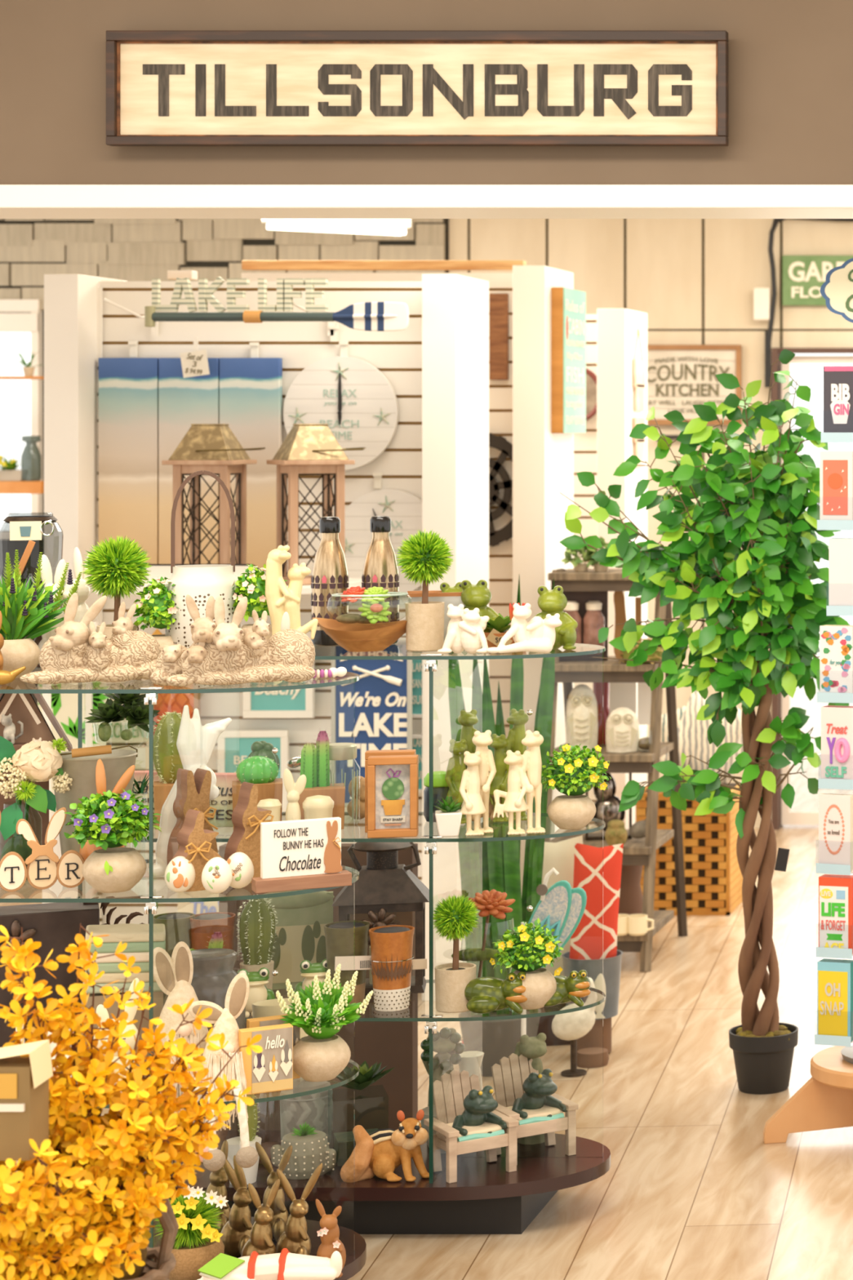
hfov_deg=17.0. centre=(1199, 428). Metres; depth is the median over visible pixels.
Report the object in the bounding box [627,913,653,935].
mug
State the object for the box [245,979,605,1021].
glass shelf
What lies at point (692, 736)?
cushion
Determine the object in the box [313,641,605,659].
glass shelf
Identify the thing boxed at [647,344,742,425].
kitchen sign
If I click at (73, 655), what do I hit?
sculpture
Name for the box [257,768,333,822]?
figurines
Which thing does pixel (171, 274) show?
storage box
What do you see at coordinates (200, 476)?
grille
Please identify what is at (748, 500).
ficus tree
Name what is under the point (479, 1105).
frog
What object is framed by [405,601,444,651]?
pot
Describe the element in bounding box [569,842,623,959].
cushion
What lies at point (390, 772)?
flower
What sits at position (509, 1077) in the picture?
deck chair
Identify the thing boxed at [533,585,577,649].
frog
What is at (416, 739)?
framed sign
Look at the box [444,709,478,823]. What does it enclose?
couple
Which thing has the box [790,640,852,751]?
ground
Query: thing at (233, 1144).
pot
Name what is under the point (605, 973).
pail
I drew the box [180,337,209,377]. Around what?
price tag
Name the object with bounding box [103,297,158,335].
hook
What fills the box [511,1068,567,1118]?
frog
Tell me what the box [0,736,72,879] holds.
bouquet
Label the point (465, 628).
figure
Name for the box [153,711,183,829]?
cactus
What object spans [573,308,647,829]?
display partition
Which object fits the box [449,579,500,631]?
frog
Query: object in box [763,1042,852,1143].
stand base
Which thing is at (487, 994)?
frog
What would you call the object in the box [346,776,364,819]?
stone figure
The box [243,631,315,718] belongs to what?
framed sign
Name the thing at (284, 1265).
rolled towel
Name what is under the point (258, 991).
frog
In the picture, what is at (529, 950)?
potted plant
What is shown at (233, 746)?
framed sign
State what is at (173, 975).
bunny
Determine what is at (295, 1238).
rabbit
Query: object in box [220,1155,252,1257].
rabbit
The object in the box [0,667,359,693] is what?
glass shelf
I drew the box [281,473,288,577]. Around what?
grille
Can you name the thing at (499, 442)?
disc
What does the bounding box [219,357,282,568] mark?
beach canvas
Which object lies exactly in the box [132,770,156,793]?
grass
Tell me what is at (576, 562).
plant
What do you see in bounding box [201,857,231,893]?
egg
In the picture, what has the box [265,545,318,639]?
frog
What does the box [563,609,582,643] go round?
jar
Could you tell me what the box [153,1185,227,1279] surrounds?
potted flowers
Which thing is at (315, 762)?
cactus
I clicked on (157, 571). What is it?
tray
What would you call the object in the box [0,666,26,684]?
bird
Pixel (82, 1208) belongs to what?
flowering tree
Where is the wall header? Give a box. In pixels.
[0,0,852,184]
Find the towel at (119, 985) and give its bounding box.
[82,982,162,993]
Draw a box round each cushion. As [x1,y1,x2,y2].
[446,1121,502,1137]
[506,1105,561,1120]
[542,835,582,975]
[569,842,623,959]
[660,690,742,780]
[660,704,687,742]
[720,706,743,782]
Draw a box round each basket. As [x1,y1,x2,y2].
[164,470,240,648]
[635,782,742,915]
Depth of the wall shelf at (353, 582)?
7.11 m
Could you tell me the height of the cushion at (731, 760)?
0.289 m
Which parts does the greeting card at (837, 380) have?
printed glass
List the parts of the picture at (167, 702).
frame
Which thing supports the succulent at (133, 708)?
on the display stand at (355, 1246)
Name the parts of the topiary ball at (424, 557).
stem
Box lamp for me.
[262,218,411,235]
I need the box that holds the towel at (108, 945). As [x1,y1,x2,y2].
[88,939,165,952]
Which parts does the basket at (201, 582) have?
handle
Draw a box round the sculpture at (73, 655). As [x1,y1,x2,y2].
[19,592,161,684]
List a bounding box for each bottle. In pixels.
[21,435,41,481]
[311,516,349,646]
[361,515,399,644]
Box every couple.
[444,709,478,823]
[459,729,496,835]
[488,708,528,822]
[493,729,545,835]
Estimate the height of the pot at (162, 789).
0.089 m
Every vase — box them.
[280,1076,333,1142]
[457,1050,484,1090]
[592,682,609,745]
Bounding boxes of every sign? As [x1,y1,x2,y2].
[0,807,84,891]
[106,30,728,146]
[106,693,149,768]
[132,770,160,824]
[151,276,328,311]
[177,889,218,914]
[207,773,239,826]
[217,729,288,812]
[238,1023,293,1094]
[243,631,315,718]
[251,817,351,893]
[331,637,412,807]
[344,489,422,592]
[412,659,422,718]
[412,734,422,793]
[489,293,508,379]
[551,287,586,433]
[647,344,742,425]
[782,255,852,305]
[820,257,852,322]
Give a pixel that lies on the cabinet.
(393, 1044)
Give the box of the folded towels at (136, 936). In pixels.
[82,923,165,993]
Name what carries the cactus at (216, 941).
on the display stand at (485, 1198)
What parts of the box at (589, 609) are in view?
jar lid, jar lid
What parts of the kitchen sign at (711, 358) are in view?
frame, frame, frame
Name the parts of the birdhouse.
gable trim, gable trim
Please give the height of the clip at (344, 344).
0.046 m
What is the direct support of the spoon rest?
on the display stand at (485, 1198)
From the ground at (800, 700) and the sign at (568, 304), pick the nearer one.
the sign at (568, 304)
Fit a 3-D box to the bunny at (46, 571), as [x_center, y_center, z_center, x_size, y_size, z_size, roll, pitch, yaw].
[-2.111,0.342,4.837,0.065,0.219,0.059,0,0,43]
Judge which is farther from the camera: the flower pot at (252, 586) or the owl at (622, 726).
the owl at (622, 726)
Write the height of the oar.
0.081 m
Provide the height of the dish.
0.106 m
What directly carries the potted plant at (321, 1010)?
on the display stand at (355, 1246)
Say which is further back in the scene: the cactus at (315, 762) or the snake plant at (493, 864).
the snake plant at (493, 864)
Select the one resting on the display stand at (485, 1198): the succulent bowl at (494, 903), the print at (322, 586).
the succulent bowl at (494, 903)
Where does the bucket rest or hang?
on the display stand at (355, 1246)
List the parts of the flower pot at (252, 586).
pot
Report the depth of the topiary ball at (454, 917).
5.24 m
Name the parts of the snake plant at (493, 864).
pot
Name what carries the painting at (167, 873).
attached to the egg at (180, 875)
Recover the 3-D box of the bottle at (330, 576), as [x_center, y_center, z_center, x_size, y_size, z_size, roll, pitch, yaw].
[-1.803,0.317,5.440,0.075,0.267,0.075,0,0,-18]
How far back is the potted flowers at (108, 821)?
4.57 m
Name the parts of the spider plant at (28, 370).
pot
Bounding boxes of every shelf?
[0,376,44,379]
[0,480,44,493]
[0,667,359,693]
[0,859,359,902]
[94,577,362,608]
[97,1059,359,1108]
[133,812,605,842]
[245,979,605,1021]
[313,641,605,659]
[544,568,687,971]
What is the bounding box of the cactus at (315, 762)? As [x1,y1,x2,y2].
[297,728,345,829]
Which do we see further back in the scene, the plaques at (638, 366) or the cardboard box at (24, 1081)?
the plaques at (638, 366)
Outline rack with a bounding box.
[520,922,526,1036]
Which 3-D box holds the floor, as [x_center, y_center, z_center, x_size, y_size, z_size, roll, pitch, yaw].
[-1.500,1.625,6.000,9.000,0.050,14.000,0,0,0]
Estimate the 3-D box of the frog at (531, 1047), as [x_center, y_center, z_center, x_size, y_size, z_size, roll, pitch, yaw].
[-1.393,1.393,5.484,0.072,0.257,0.068,0,0,27]
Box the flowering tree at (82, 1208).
[0,923,262,1279]
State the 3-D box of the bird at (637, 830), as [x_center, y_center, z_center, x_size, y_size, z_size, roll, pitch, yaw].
[-1.668,1.192,7.861,0.082,0.074,0.044,0,0,-12]
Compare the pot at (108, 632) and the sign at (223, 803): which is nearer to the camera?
the pot at (108, 632)
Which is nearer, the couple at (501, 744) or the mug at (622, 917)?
the couple at (501, 744)
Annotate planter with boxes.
[0,455,22,480]
[326,586,412,626]
[326,1060,395,1166]
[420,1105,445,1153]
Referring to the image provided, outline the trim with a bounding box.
[0,184,852,218]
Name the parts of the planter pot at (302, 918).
cream panel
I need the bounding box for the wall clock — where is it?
[283,355,398,470]
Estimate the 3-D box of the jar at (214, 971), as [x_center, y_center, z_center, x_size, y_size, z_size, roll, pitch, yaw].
[-1.798,1.058,4.758,0.127,0.212,0.130,0,0,-21]
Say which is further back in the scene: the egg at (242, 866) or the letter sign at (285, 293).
the letter sign at (285, 293)
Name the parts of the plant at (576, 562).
pot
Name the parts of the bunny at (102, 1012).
pot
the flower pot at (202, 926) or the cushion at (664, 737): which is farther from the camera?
the cushion at (664, 737)
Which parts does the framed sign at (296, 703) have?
frame, panel, frame, frame, frame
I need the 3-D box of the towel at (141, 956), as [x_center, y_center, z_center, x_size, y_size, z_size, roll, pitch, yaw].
[-1.924,0.939,4.700,0.132,0.027,0.096,0,0,-22]
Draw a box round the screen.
[83,895,149,924]
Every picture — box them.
[151,628,200,735]
[367,754,418,838]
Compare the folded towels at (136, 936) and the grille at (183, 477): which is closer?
the folded towels at (136, 936)
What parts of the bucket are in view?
handle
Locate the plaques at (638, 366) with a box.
[632,328,645,467]
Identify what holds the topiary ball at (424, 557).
on the display stand at (485, 1198)
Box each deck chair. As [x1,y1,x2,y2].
[423,1069,519,1183]
[491,1053,578,1164]
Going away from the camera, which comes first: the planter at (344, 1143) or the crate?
the planter at (344, 1143)
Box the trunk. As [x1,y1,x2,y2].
[128,1198,178,1279]
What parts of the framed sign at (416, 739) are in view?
frame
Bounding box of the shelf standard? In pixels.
[97,287,102,924]
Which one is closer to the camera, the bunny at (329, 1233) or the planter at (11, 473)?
the bunny at (329, 1233)
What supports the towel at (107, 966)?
on the folded towels at (136, 936)
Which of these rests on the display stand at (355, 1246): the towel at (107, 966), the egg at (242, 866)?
the egg at (242, 866)
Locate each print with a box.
[0,1073,17,1098]
[19,526,31,536]
[37,693,108,813]
[271,920,326,969]
[311,574,349,626]
[361,573,399,622]
[369,957,413,981]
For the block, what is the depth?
4.68 m
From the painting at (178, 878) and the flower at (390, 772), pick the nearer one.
the painting at (178, 878)
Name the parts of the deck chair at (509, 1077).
leg, arm, leg, rail, leg, arm, leg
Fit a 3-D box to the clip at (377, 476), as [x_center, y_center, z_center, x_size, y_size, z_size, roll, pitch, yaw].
[-2.336,0.149,7.455,0.025,0.046,0.011,0,0,0]
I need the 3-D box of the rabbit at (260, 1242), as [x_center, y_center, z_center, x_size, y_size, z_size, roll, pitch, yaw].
[-1.649,1.409,4.622,0.075,0.167,0.054,0,0,14]
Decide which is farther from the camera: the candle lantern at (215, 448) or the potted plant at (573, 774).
the candle lantern at (215, 448)
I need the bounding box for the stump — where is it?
[577,1047,608,1067]
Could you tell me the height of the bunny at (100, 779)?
0.221 m
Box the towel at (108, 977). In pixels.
[84,971,155,983]
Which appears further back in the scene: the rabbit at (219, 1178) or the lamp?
the lamp
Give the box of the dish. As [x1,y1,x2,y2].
[252,997,308,1038]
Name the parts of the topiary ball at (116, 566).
stem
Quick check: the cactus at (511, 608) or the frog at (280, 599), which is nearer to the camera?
the frog at (280, 599)
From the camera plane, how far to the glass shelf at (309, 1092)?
4.60 m
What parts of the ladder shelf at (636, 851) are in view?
leg, leg, shelf, shelf, shelf, shelf, shelf, leg, leg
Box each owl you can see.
[565,684,598,751]
[605,706,639,753]
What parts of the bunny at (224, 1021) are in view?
leg, leg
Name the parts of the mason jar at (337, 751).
lid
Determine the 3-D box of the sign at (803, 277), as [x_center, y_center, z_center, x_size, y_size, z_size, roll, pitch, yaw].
[-1.414,-0.589,10.479,0.504,0.200,0.023,0,0,0]
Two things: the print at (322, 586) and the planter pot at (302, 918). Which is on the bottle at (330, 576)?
the print at (322, 586)
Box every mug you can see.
[423,771,451,822]
[617,913,630,935]
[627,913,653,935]
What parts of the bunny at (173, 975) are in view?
leg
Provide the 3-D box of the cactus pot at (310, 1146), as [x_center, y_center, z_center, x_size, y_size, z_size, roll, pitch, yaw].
[-1.789,1.438,5.231,0.102,0.108,0.110,0,0,36]
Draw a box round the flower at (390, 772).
[386,768,401,777]
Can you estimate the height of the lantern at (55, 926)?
0.283 m
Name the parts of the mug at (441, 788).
lid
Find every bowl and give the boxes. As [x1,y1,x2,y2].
[312,617,407,652]
[451,888,515,977]
[638,728,661,749]
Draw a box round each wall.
[0,218,448,704]
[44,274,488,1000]
[448,218,852,827]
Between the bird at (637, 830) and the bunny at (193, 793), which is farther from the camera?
the bird at (637, 830)
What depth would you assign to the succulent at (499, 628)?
5.39 m
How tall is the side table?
1.082 m
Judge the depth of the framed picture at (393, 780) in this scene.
5.21 m
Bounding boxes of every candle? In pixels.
[26,587,44,666]
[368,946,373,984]
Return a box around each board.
[609,682,651,724]
[657,434,678,441]
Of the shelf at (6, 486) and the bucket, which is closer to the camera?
the bucket
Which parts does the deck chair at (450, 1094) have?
leg, rail, seat, arm, leg, rail, leg, arm, leg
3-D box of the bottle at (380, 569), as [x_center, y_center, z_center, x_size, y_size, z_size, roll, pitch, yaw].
[-1.704,0.316,5.460,0.076,0.268,0.076,0,0,-17]
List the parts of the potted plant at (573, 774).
pot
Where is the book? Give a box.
[197,1253,244,1279]
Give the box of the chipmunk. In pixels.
[340,1109,429,1182]
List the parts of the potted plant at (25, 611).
pot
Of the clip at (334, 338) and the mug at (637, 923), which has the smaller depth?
the clip at (334, 338)
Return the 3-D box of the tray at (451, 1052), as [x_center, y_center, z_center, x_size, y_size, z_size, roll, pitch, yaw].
[-1.831,1.579,6.700,0.223,0.042,0.134,0,0,-15]
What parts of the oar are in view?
blade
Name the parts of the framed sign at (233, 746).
frame, panel, frame, frame, frame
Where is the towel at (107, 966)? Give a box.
[84,961,149,973]
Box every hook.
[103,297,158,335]
[293,302,334,335]
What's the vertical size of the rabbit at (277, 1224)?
0.184 m
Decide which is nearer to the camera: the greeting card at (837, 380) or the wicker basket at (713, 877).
the greeting card at (837, 380)
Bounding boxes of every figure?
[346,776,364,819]
[437,604,489,653]
[471,795,501,821]
[486,603,561,653]
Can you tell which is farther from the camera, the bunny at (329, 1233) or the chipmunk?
the chipmunk
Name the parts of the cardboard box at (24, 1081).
price rail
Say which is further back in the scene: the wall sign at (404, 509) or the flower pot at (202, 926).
the wall sign at (404, 509)
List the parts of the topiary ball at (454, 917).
stem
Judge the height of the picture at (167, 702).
0.345 m
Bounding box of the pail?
[561,949,622,1053]
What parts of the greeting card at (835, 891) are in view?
panel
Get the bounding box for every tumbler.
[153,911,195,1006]
[324,920,372,1004]
[368,924,426,1011]
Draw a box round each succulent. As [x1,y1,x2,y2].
[84,693,160,749]
[433,795,462,836]
[479,613,513,647]
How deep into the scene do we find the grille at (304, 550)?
7.23 m
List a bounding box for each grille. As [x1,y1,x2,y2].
[182,473,219,564]
[183,477,194,564]
[199,475,235,564]
[230,472,240,564]
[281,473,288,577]
[286,475,324,576]
[297,473,335,566]
[328,475,333,516]
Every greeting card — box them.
[814,958,852,1046]
[815,793,852,875]
[815,874,852,959]
[817,451,852,530]
[817,624,852,702]
[818,705,852,789]
[821,366,852,442]
[826,537,852,615]
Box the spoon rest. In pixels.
[287,755,301,768]
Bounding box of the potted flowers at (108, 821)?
[63,788,162,893]
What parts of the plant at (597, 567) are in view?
pot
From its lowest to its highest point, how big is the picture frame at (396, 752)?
0.161 m
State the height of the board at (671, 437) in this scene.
0.030 m
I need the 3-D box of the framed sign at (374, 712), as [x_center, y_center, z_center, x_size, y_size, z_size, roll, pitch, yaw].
[-2.300,0.817,7.288,0.221,0.469,0.024,0,0,0]
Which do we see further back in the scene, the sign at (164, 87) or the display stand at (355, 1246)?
the sign at (164, 87)
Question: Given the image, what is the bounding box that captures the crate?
[536,1003,570,1045]
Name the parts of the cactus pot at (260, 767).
pot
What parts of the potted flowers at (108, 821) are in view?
pot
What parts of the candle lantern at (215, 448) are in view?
post, post, rail, post, bail handle, post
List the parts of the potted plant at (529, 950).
pot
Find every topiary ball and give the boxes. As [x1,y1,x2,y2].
[81,535,152,638]
[395,529,453,651]
[433,893,479,1013]
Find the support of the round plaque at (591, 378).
attached to the display partition at (606, 443)
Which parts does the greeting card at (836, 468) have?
printed panel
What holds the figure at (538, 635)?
on the display stand at (485, 1198)
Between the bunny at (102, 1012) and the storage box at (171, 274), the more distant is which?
the storage box at (171, 274)
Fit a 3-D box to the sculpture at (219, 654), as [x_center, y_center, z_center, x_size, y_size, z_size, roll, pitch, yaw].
[-1.696,0.370,4.619,0.271,0.160,0.129,0,0,-35]
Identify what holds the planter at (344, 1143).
on the display stand at (485, 1198)
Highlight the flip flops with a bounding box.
[528,867,586,968]
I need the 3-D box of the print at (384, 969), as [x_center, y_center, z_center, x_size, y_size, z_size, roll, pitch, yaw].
[-1.616,1.075,5.251,0.084,0.058,0.043,0,0,-17]
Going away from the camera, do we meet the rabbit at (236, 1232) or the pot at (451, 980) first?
the rabbit at (236, 1232)
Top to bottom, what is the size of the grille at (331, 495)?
0.285 m
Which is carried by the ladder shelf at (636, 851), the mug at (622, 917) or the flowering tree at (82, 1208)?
the mug at (622, 917)
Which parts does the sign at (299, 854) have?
panel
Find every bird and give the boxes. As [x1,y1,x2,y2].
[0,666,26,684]
[628,817,646,838]
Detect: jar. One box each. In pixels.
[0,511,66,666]
[191,948,245,1031]
[328,742,359,820]
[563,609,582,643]
[582,609,604,653]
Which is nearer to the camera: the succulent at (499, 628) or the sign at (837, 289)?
the succulent at (499, 628)
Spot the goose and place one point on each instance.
(571, 1026)
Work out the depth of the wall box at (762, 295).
10.45 m
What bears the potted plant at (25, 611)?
on the display stand at (355, 1246)
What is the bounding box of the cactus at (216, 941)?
[189,929,226,951]
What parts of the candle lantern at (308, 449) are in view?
post, post, rail, post, bail handle, post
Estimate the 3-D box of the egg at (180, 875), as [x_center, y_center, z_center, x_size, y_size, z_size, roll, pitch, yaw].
[-1.780,0.778,4.580,0.050,0.063,0.050,0,0,-10]
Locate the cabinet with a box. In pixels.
[218,843,417,1130]
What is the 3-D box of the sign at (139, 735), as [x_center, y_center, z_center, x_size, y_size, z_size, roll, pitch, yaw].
[-3.037,0.841,7.361,0.200,0.228,0.020,0,0,0]
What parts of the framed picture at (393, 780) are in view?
frame, picture panel, frame, frame, frame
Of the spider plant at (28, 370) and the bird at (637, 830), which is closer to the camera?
the bird at (637, 830)
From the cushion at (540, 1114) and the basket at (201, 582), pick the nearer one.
the basket at (201, 582)
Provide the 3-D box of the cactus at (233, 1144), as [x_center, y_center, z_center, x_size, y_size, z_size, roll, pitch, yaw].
[-1.892,1.398,5.190,0.069,0.184,0.069,0,0,-20]
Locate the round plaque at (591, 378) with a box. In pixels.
[586,368,596,420]
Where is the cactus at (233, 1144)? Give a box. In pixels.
[226,1093,262,1184]
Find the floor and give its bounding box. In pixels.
[0,751,852,1279]
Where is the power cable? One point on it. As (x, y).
(768, 335)
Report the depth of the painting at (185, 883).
4.56 m
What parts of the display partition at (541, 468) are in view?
slat panel, panel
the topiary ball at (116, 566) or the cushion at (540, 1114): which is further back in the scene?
the cushion at (540, 1114)
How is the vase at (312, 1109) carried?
on the display stand at (485, 1198)
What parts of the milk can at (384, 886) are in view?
post, post, rail, handle, post, post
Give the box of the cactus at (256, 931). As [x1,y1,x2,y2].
[235,893,278,989]
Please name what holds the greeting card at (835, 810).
attached to the stand base at (825, 1101)
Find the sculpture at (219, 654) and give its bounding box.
[150,594,315,686]
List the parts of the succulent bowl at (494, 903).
stem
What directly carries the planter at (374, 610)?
in the bowl at (356, 637)
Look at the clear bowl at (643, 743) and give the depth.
7.86 m
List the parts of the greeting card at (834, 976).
panel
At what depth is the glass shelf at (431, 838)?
5.18 m
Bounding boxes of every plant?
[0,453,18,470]
[3,349,44,376]
[275,964,373,1081]
[420,1027,465,1106]
[448,577,555,1076]
[560,546,599,571]
[580,536,620,571]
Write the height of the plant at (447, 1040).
0.273 m
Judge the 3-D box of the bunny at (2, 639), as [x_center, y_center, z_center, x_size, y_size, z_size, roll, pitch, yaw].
[-2.141,0.387,4.659,0.048,0.126,0.036,0,0,7]
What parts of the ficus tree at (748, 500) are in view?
pot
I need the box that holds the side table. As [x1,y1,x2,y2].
[42,622,97,903]
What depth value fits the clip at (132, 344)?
7.45 m
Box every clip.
[128,341,137,357]
[248,342,259,357]
[328,325,338,342]
[338,341,348,356]
[373,472,382,488]
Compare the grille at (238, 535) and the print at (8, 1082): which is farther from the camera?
the grille at (238, 535)
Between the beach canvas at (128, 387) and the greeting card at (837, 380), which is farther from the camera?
the beach canvas at (128, 387)
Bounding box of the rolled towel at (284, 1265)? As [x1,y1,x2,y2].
[197,1248,342,1279]
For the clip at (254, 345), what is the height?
0.046 m
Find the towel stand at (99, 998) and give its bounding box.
[81,986,163,1079]
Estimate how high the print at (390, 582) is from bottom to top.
0.107 m
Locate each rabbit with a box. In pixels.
[200,1140,231,1232]
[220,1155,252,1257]
[240,1178,279,1257]
[253,1142,292,1242]
[275,1163,322,1255]
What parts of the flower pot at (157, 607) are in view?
pot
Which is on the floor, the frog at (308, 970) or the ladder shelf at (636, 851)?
the ladder shelf at (636, 851)
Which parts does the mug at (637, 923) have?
mug handle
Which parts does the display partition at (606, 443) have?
slat panel, panel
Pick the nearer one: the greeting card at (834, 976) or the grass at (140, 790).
the grass at (140, 790)
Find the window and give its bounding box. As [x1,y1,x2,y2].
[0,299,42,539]
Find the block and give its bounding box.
[246,1014,300,1078]
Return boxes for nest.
[618,638,663,663]
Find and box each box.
[0,1039,53,1160]
[167,270,197,279]
[559,591,608,661]
[753,287,770,319]
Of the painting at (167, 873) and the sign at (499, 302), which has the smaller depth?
the painting at (167, 873)
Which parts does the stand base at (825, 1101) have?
swivel plate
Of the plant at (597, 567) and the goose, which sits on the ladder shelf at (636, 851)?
the plant at (597, 567)
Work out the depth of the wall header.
5.60 m
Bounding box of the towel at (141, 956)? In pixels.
[86,949,165,963]
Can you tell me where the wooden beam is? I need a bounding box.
[241,260,526,270]
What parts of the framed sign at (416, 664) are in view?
frame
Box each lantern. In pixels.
[0,902,99,1065]
[161,423,265,564]
[266,423,365,585]
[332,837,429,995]
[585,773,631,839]
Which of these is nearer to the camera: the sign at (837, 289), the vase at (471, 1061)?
the vase at (471, 1061)
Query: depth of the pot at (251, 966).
5.31 m
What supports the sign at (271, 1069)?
on the display stand at (355, 1246)
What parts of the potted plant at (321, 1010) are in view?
pot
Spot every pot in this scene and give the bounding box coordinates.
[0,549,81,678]
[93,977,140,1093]
[96,624,137,638]
[133,576,178,650]
[153,781,174,829]
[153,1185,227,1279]
[189,911,235,950]
[226,1136,262,1184]
[231,563,287,640]
[231,740,282,829]
[239,960,274,989]
[262,888,334,989]
[271,1122,336,1179]
[297,782,345,829]
[381,799,404,815]
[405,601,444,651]
[435,809,462,836]
[435,962,475,1013]
[484,631,513,647]
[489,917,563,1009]
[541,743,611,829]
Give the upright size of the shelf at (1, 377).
0.390 m
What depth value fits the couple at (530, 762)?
5.24 m
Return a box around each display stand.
[0,667,366,1279]
[77,641,610,1234]
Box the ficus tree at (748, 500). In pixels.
[560,349,849,1094]
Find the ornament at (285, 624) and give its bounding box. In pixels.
[280,611,289,630]
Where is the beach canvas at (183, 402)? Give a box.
[158,357,219,564]
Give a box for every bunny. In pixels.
[0,610,4,670]
[38,554,66,666]
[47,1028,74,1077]
[62,546,93,634]
[79,758,135,861]
[146,705,231,876]
[148,941,208,1164]
[167,768,217,865]
[172,808,221,891]
[188,972,257,1171]
[223,782,274,883]
[315,1199,346,1278]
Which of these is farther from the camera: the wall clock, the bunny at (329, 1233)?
the wall clock
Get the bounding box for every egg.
[164,856,195,892]
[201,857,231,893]
[226,852,253,888]
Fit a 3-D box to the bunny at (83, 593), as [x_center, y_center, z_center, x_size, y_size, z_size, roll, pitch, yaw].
[-2.074,0.337,4.858,0.062,0.230,0.073,0,0,25]
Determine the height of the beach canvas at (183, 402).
0.595 m
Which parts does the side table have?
leg, leg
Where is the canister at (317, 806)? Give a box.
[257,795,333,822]
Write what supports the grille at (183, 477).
attached to the candle lantern at (215, 448)
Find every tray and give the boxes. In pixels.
[134,564,259,586]
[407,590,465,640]
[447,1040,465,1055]
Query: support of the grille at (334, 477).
attached to the candle lantern at (308, 449)
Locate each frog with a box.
[237,967,275,1017]
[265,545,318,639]
[293,958,327,994]
[440,582,462,592]
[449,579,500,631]
[452,1085,507,1135]
[464,971,527,1013]
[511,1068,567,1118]
[514,1032,546,1144]
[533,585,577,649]
[544,969,591,1007]
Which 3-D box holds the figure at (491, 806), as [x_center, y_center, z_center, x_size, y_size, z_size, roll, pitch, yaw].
[-1.468,0.772,5.430,0.076,0.074,0.061,0,0,-15]
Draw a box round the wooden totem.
[618,865,643,915]
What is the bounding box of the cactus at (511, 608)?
[509,602,525,643]
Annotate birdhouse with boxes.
[0,693,72,860]
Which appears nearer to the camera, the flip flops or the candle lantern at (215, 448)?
the flip flops
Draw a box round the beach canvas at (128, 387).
[98,357,158,564]
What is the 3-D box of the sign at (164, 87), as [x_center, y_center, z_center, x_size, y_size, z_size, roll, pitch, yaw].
[-1.655,-0.719,5.555,1.310,0.241,0.029,0,0,0]
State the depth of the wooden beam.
8.28 m
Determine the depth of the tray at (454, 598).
5.44 m
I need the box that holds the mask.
[613,591,641,660]
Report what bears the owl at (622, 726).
on the ladder shelf at (636, 851)
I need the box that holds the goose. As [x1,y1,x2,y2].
[551,977,597,1077]
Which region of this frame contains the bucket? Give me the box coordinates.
[53,744,137,856]
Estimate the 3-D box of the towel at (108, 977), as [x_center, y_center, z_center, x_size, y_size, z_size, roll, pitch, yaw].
[-1.924,0.975,4.700,0.134,0.027,0.096,0,0,-22]
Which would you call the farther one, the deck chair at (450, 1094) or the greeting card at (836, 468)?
the greeting card at (836, 468)
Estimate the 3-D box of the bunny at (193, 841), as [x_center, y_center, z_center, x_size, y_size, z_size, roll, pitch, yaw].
[-1.761,0.741,4.613,0.055,0.138,0.088,0,0,44]
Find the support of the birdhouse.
on the display stand at (355, 1246)
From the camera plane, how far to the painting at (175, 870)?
4.56 m
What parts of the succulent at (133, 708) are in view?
dish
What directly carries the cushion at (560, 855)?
on the crate
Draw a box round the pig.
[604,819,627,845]
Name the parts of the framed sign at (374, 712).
frame, frame, frame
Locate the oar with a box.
[144,302,408,331]
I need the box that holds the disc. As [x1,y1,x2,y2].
[488,432,512,546]
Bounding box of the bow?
[313,666,346,678]
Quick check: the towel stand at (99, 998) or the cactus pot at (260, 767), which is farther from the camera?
the cactus pot at (260, 767)
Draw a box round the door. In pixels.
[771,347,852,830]
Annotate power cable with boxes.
[764,218,852,399]
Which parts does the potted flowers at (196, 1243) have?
pot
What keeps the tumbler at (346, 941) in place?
on the display stand at (485, 1198)
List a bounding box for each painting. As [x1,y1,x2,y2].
[166,871,169,881]
[172,866,177,873]
[173,873,183,888]
[182,877,188,887]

